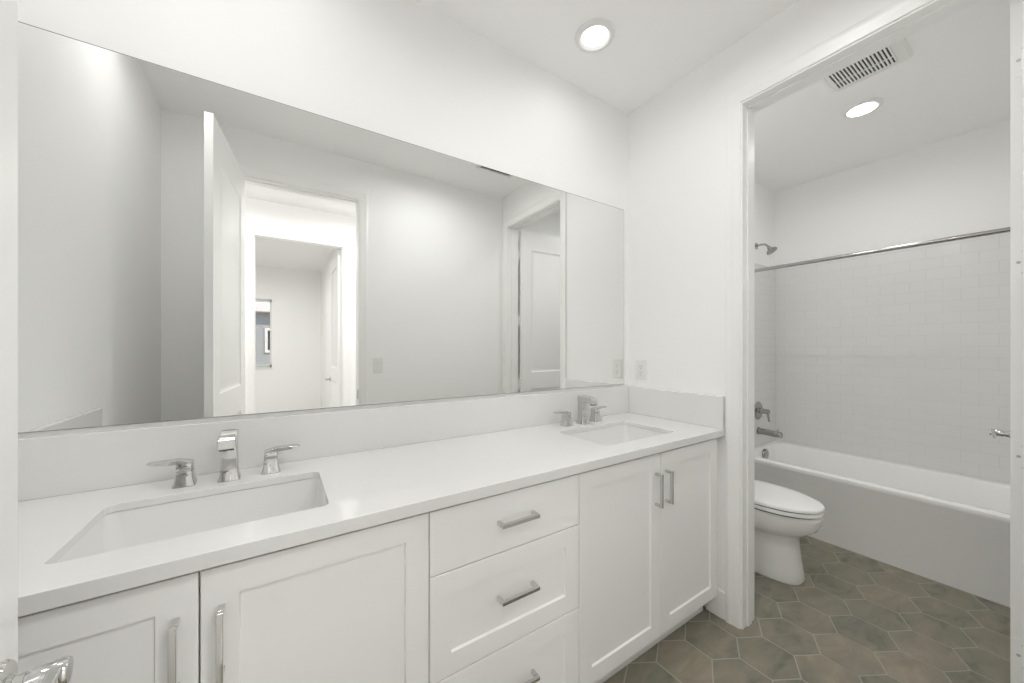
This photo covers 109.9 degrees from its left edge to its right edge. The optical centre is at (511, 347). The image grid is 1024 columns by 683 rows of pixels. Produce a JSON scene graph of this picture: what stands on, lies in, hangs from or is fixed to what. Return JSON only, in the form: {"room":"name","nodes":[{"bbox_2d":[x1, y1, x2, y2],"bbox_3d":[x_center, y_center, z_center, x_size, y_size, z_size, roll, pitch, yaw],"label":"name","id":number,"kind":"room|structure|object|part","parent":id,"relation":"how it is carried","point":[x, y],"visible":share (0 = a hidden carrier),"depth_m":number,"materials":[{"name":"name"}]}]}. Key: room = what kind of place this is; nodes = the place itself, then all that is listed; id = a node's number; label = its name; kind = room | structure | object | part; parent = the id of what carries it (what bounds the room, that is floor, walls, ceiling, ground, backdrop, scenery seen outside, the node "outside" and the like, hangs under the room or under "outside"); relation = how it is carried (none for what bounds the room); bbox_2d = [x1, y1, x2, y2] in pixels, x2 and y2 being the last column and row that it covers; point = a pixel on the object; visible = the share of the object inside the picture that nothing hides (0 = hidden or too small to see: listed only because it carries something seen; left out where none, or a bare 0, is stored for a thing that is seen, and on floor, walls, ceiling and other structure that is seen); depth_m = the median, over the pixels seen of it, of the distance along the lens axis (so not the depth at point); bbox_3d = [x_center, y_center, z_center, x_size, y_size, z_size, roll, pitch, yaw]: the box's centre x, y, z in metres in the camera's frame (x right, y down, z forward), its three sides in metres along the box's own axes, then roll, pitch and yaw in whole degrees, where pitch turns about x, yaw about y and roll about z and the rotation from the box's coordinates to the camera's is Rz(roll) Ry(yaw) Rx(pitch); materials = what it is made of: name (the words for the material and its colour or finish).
{"room":"bathroom","nodes":[
{"label":"bathroom","id":0,"kind":"room"},
{"bbox_2d":[18,0,774,437],"bbox_3d":[0.542,-0.066,2.157,4.645,2.743,0.100,0,0,-33],"label":"wall","id":1,"kind":"structure","parent":0,"point":[403,70],"depth_m":1.44,"materials":[{"name":"white paint"}]},
{"bbox_2d":[18,21,623,433],"bbox_3d":[-0.303,-0.309,1.545,2.337,1.056,0.008,0,0,-33],"label":"wall mirror","id":2,"kind":"object","parent":1,"relation":"attached to","point":[190,247],"visible":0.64,"depth_m":1.19,"materials":[{"name":"silver mirror"}]},
{"bbox_2d":[18,386,628,501],"bbox_3d":[-0.285,0.311,1.549,2.394,0.158,0.019,0,0,-33],"label":"backsplash","id":3,"kind":"structure","parent":1,"relation":"attached to","point":[55,465],"depth_m":1.20,"materials":[{"name":"white stone"}]},
{"bbox_2d":[754,263,775,446],"bbox_3d":[2.100,0.088,3.100,0.785,1.635,0.010,0,0,-33],"label":"wall tile","id":4,"kind":"structure","parent":1,"relation":"attached to","point":[764,281],"depth_m":3.19,"materials":[{"name":"white tile"}]},
{"bbox_2d":[754,401,769,421],"bbox_3d":[2.155,0.544,3.075,0.156,0.163,0.092,0,0,-33],"label":"shower valve","id":5,"kind":"object","parent":4,"relation":"attached to","point":[758,410],"visible":0.99,"depth_m":3.08,"materials":[{"name":"silver metal"}]},
{"bbox_3d":[2.157,0.540,3.071,0.048,0.048,0.076,0,0,-33],"label":"handle","id":6,"kind":"part","parent":5,"relation":"part of","materials":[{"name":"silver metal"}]},
{"bbox_2d":[756,427,782,437],"bbox_3d":[2.182,0.712,3.042,0.064,0.074,0.176,0,0,-33],"label":"tub spout","id":7,"kind":"object","parent":4,"relation":"attached to","point":[759,430],"visible":1,"depth_m":3.03,"materials":[{"name":"silver metal"}]},
{"bbox_2d":[754,227,1009,272],"bbox_3d":[2.221,-0.600,2.274,0.060,0.060,1.512,0,0,-33],"label":"shower rod","id":8,"kind":"object","parent":4,"relation":"attached to","point":[1007,229],"visible":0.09,"depth_m":2.15,"materials":[{"name":"silver metal"}]},
{"bbox_2d":[755,243,776,254],"bbox_3d":[2.163,-0.852,3.054,0.086,0.122,0.155,0,0,-33],"label":"shower","id":9,"kind":"object","parent":1,"relation":"attached to","point":[770,250],"visible":1,"depth_m":3.03,"materials":[{"name":"silver metal"}]},
{"bbox_2d":[415,0,1009,192],"bbox_3d":[-0.072,-1.488,0.801,7.150,0.100,1.709,0,0,-33],"label":"ceiling","id":10,"kind":"structure","parent":0,"point":[955,81],"depth_m":1.85,"materials":[{"name":"white paint"}]},
{"bbox_2d":[575,18,614,52],"bbox_3d":[0.381,-1.431,1.655,0.183,0.014,0.183,0,0,-33],"label":"recessed light","id":11,"kind":"object","parent":10,"relation":"in","point":[594,35],"visible":1,"depth_m":1.65,"materials":[{"name":"white plastic"}]},
{"bbox_2d":[582,26,607,46],"bbox_3d":[0.381,-1.436,1.655,0.120,0.002,0.120,0,0,-33],"label":"diffuser","id":12,"kind":"object","parent":11,"relation":"attached to","point":[592,36],"depth_m":1.66,"materials":[{"name":"white plastic"}]},
{"bbox_2d":[841,97,883,117],"bbox_3d":[2.093,-1.431,2.149,0.183,0.014,0.183,0,0,-33],"label":"recessed light","id":13,"kind":"object","parent":10,"relation":"in","point":[863,107],"visible":1,"depth_m":2.14,"materials":[{"name":"white plastic"}]},
{"bbox_2d":[849,102,875,113],"bbox_3d":[2.093,-1.436,2.149,0.120,0.002,0.120,0,0,-33],"label":"diffuser","id":14,"kind":"object","parent":13,"relation":"attached to","point":[864,107],"depth_m":2.15,"materials":[{"name":"white plastic"}]},
{"bbox_2d":[823,38,912,91],"bbox_3d":[1.767,-1.427,1.808,0.300,0.021,0.300,0,0,-33],"label":"exhaust fan","id":15,"kind":"object","parent":10,"relation":"attached to","point":[900,51],"visible":0.55,"depth_m":1.81,"materials":[{"name":"white plastic"}]},
{"bbox_2d":[827,46,897,88],"bbox_3d":[1.775,-1.419,1.826,0.178,0.004,0.229,0,0,-33],"label":"grille","id":16,"kind":"object","parent":15,"relation":"attached to","point":[887,57],"depth_m":1.82,"materials":[{"name":"white plastic"}]},
{"bbox_2d":[628,0,935,628],"bbox_3d":[1.201,-0.066,1.565,0.115,2.743,1.609,0,0,-33],"label":"wall","id":17,"kind":"structure","parent":0,"point":[677,138],"depth_m":1.87,"materials":[{"name":"white paint"}]},
{"bbox_2d":[636,360,645,379],"bbox_3d":[0.764,0.129,2.127,0.007,0.116,0.072,0,0,-33],"label":"wall outlet","id":18,"kind":"object","parent":17,"relation":"attached to","point":[640,364],"visible":1,"depth_m":2.12,"materials":[{"name":"white plastic"}]},
{"bbox_2d":[638,364,642,375],"bbox_3d":[0.762,0.129,2.126,0.002,0.068,0.033,0,0,-33],"label":"receptacle","id":19,"kind":"object","parent":18,"relation":"attached to","point":[640,366],"depth_m":2.13,"materials":[{"name":"white plastic"}]},
{"bbox_2d":[706,588,725,620],"bbox_3d":[1.247,1.239,1.375,0.013,0.132,1.010,0,0,-33],"label":"baseboard","id":20,"kind":"structure","parent":17,"relation":"attached to","point":[717,605],"depth_m":1.74,"materials":[{"name":"white paint"}]},
{"bbox_2d":[726,0,1023,682],"bbox_3d":[1.321,0.052,1.380,0.143,2.506,0.890,0,0,-33],"label":"door frame","id":21,"kind":"structure","parent":17,"relation":"attached to","point":[938,10],"depth_m":1.67,"materials":[{"name":"white paint"}]},
{"bbox_3d":[1.266,0.052,1.345,0.014,2.506,0.890,0,0,-33],"label":"casing","id":22,"kind":"part","parent":21,"relation":"part of","materials":[{"name":"white paint"}]},
{"bbox_2d":[990,0,1021,682],"bbox_3d":[1.867,0.083,1.318,0.727,2.420,0.159,0,0,-35],"label":"door","id":23,"kind":"structure","parent":17,"relation":"in","point":[1015,433],"depth_m":1.13,"materials":[{"name":"white paint"}]},
{"bbox_3d":[2.034,0.363,1.518,0.126,0.024,0.013,0,0,-37],"label":"lever","id":24,"kind":"part","parent":23,"relation":"part of","materials":[{"name":"silver metal"}]},
{"bbox_2d":[603,536,1009,682],"bbox_3d":[1.007,1.330,1.440,4.445,0.050,1.609,0,0,-33],"label":"floor","id":25,"kind":"structure","parent":0,"point":[854,617],"depth_m":1.63,"materials":[{"name":"tile"}]},
{"bbox_2d":[18,512,428,682],"bbox_3d":[-0.746,0.865,0.910,0.925,0.881,0.585,0,0,-33],"label":"vanity cabinet","id":26,"kind":"object","parent":25,"relation":"on","point":[350,607],"visible":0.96,"depth_m":0.76,"materials":[{"name":"white paint"}]},
{"bbox_3d":[-0.801,0.811,0.578,0.454,0.755,0.019,0,0,-33],"label":"cabinet door","id":27,"kind":"part","parent":26,"relation":"part of","materials":[{"name":"white paint"}]},
{"bbox_3d":[-0.623,0.574,0.662,0.011,0.134,0.034,0,0,-33],"label":"bar pull","id":28,"kind":"part","parent":26,"relation":"part of","materials":[{"name":"silver metal"}]},
{"bbox_3d":[-0.567,0.574,0.698,0.011,0.134,0.034,0,0,-33],"label":"bar pull","id":29,"kind":"part","parent":26,"relation":"part of","materials":[{"name":"silver metal"}]},
{"bbox_3d":[-0.416,0.811,0.827,0.458,0.755,0.019,0,0,-33],"label":"cabinet door","id":30,"kind":"part","parent":26,"relation":"part of","materials":[{"name":"white paint"}]},
{"bbox_2d":[18,386,724,616],"bbox_3d":[-0.134,0.327,1.317,2.394,0.190,0.573,0,0,-33],"label":"countertop","id":31,"kind":"structure","parent":26,"relation":"on","point":[379,465],"depth_m":1.06,"materials":[{"name":"white stone"}]},
{"bbox_2d":[55,478,326,562],"bbox_3d":[-0.729,0.486,0.893,0.505,0.150,0.338,0,0,-33],"label":"undermount sink","id":32,"kind":"object","parent":31,"relation":"in","point":[118,530],"visible":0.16,"depth_m":0.98,"materials":[{"name":"ceramic"}]},
{"bbox_2d":[147,428,299,488],"bbox_3d":[-0.827,0.317,1.050,0.358,0.146,0.124,0,0,-33],"label":"widespread faucet","id":33,"kind":"object","parent":31,"relation":"on","point":[227,441],"visible":1,"depth_m":1.05,"materials":[{"name":"silver metal"}]},
{"bbox_3d":[-0.958,0.321,1.009,0.095,0.012,0.033,0,0,-33],"label":"lever","id":34,"kind":"part","parent":33,"relation":"part of","materials":[{"name":"silver metal"}]},
{"bbox_3d":[-0.933,0.358,1.025,0.050,0.064,0.050,0,0,-33],"label":"handle","id":35,"kind":"part","parent":33,"relation":"part of","materials":[{"name":"silver metal"}]},
{"bbox_3d":[-0.823,0.264,1.043,0.041,0.040,0.109,0,0,-33],"label":"spout arm","id":36,"kind":"part","parent":33,"relation":"part of","materials":[{"name":"silver metal"}]},
{"bbox_3d":[-0.842,0.334,1.072,0.053,0.112,0.053,0,0,-33],"label":"spout","id":37,"kind":"part","parent":33,"relation":"part of","materials":[{"name":"silver metal"}]},
{"bbox_3d":[-0.762,0.358,1.136,0.050,0.064,0.050,0,0,-33],"label":"handle","id":38,"kind":"part","parent":33,"relation":"part of","materials":[{"name":"silver metal"}]},
{"bbox_3d":[-0.737,0.321,1.152,0.095,0.012,0.033,0,0,-33],"label":"lever","id":39,"kind":"part","parent":33,"relation":"part of","materials":[{"name":"silver metal"}]},
{"bbox_2d":[553,395,606,426],"bbox_3d":[0.381,0.317,1.839,0.358,0.146,0.124,0,0,-33],"label":"widespread faucet","id":40,"kind":"object","parent":31,"relation":"on","point":[583,400],"visible":1,"depth_m":1.84,"materials":[{"name":"silver metal"}]},
{"bbox_3d":[0.250,0.321,1.798,0.095,0.012,0.033,0,0,-33],"label":"lever","id":41,"kind":"part","parent":40,"relation":"part of","materials":[{"name":"silver metal"}]},
{"bbox_3d":[0.275,0.358,1.815,0.050,0.064,0.050,0,0,-33],"label":"handle","id":42,"kind":"part","parent":40,"relation":"part of","materials":[{"name":"silver metal"}]},
{"bbox_3d":[0.366,0.334,1.862,0.053,0.112,0.053,0,0,-33],"label":"spout","id":43,"kind":"part","parent":40,"relation":"part of","materials":[{"name":"silver metal"}]},
{"bbox_3d":[0.385,0.264,1.832,0.041,0.040,0.109,0,0,-33],"label":"spout arm","id":44,"kind":"part","parent":40,"relation":"part of","materials":[{"name":"silver metal"}]},
{"bbox_3d":[0.446,0.358,1.925,0.050,0.064,0.050,0,0,-33],"label":"handle","id":45,"kind":"part","parent":40,"relation":"part of","materials":[{"name":"silver metal"}]},
{"bbox_3d":[0.471,0.321,1.942,0.095,0.012,0.033,0,0,-33],"label":"lever","id":46,"kind":"part","parent":40,"relation":"part of","materials":[{"name":"silver metal"}]},
{"bbox_2d":[567,425,664,445],"bbox_3d":[0.489,0.486,1.677,0.505,0.150,0.338,0,0,-33],"label":"undermount sink","id":47,"kind":"object","parent":31,"relation":"in","point":[613,435],"visible":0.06,"depth_m":1.85,"materials":[{"name":"ceramic"}]},
{"bbox_2d":[428,474,578,682],"bbox_3d":[-0.133,0.865,1.307,0.534,0.881,0.585,0,0,-33],"label":"base cabinet","id":48,"kind":"object","parent":25,"relation":"on","point":[504,567],"visible":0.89,"depth_m":1.08,"materials":[{"name":"white paint"}]},
{"bbox_3d":[0.002,0.519,1.098,0.531,0.172,0.019,0,0,-33],"label":"drawer","id":49,"kind":"part","parent":48,"relation":"part of","materials":[{"name":"white paint"}]},
{"bbox_3d":[0.002,1.041,1.098,0.531,0.295,0.019,0,0,-33],"label":"drawer","id":50,"kind":"part","parent":48,"relation":"part of","materials":[{"name":"white paint"}]},
{"bbox_3d":[0.021,0.736,1.079,0.134,0.011,0.034,0,0,-33],"label":"bar pull","id":51,"kind":"part","parent":48,"relation":"part of","materials":[{"name":"silver metal"}]},
{"bbox_3d":[0.021,0.514,1.079,0.134,0.011,0.034,0,0,-33],"label":"bar pull","id":52,"kind":"part","parent":48,"relation":"part of","materials":[{"name":"silver metal"}]},
{"bbox_3d":[0.021,1.012,1.079,0.134,0.011,0.034,0,0,-33],"label":"bar pull","id":53,"kind":"part","parent":48,"relation":"part of","materials":[{"name":"silver metal"}]},
{"bbox_2d":[578,438,716,682],"bbox_3d":[0.483,0.865,1.706,0.934,0.881,0.585,0,0,-33],"label":"vanity cabinet","id":54,"kind":"object","parent":25,"relation":"on","point":[647,524],"visible":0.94,"depth_m":1.44,"materials":[{"name":"white paint"}]},
{"bbox_3d":[0.418,0.811,1.367,0.453,0.755,0.019,0,0,-33],"label":"cabinet door","id":55,"kind":"part","parent":54,"relation":"part of","materials":[{"name":"white paint"}]},
{"bbox_3d":[0.594,0.574,1.450,0.011,0.134,0.034,0,0,-33],"label":"bar pull","id":56,"kind":"part","parent":54,"relation":"part of","materials":[{"name":"silver metal"}]},
{"bbox_3d":[0.651,0.574,1.487,0.011,0.134,0.034,0,0,-33],"label":"bar pull","id":57,"kind":"part","parent":54,"relation":"part of","materials":[{"name":"silver metal"}]},
{"bbox_3d":[0.796,0.811,1.612,0.441,0.755,0.019,0,0,-33],"label":"cabinet door","id":58,"kind":"part","parent":54,"relation":"part of","materials":[{"name":"white paint"}]},
{"bbox_2d":[754,480,824,584],"bbox_3d":[1.468,0.914,2.234,0.448,0.783,0.739,0,0,-33],"label":"toilet","id":59,"kind":"object","parent":25,"relation":"on","point":[782,515],"visible":0.32,"depth_m":2.01,"materials":[{"name":"ceramic"}]},
{"bbox_3d":[1.525,0.897,2.145,0.382,0.019,0.525,0,0,-33],"label":"seat","id":60,"kind":"part","parent":59,"relation":"part of","materials":[{"name":"plastic"}]},
{"bbox_3d":[1.524,0.867,2.147,0.382,0.028,0.533,0,0,-33],"label":"lid","id":61,"kind":"part","parent":59,"relation":"part of","materials":[{"name":"plastic"}]},
{"bbox_2d":[754,441,1009,606],"bbox_3d":[2.523,1.078,2.469,0.759,0.454,1.508,0,0,-33],"label":"bathtub","id":62,"kind":"object","parent":25,"relation":"on","point":[950,529],"visible":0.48,"depth_m":2.22,"materials":[{"name":"ceramic"}]},
{"bbox_3d":[2.157,0.903,3.053,0.088,0.088,0.024,0,0,-33],"label":"overflow plate","id":63,"kind":"part","parent":62,"relation":"part of","materials":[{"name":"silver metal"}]},
{"bbox_2d":[775,119,1009,265],"bbox_3d":[2.890,-0.066,2.712,0.100,2.743,1.520,0,0,-33],"label":"wall","id":64,"kind":"structure","parent":0,"point":[957,185],"depth_m":2.64,"materials":[{"name":"white paint"}]},
{"bbox_2d":[776,232,1009,483],"bbox_3d":[2.844,0.088,2.682,0.010,1.635,1.520,0,0,-33],"label":"wall tile","id":65,"kind":"structure","parent":64,"relation":"attached to","point":[902,356],"depth_m":2.63,"materials":[{"name":"white tile"}]},
{"bbox_3d":[-0.541,-0.066,-0.452,5.001,2.743,0.115,0,0,-33],"label":"wall","id":66,"kind":"structure","parent":0,"visible":0},
{"bbox_2d":[0,0,73,682],"bbox_3d":[-0.392,0.083,0.146,0.151,2.420,0.730,0,0,-39],"label":"door","id":67,"kind":"structure","parent":66,"relation":"in","point":[60,670],"depth_m":0.42,"materials":[{"name":"white paint"}]},
{"bbox_3d":[-0.495,0.376,0.376,0.013,0.024,0.126,0,0,-37],"label":"lever","id":68,"kind":"part","parent":67,"relation":"part of","materials":[{"name":"silver metal"}]}
]}

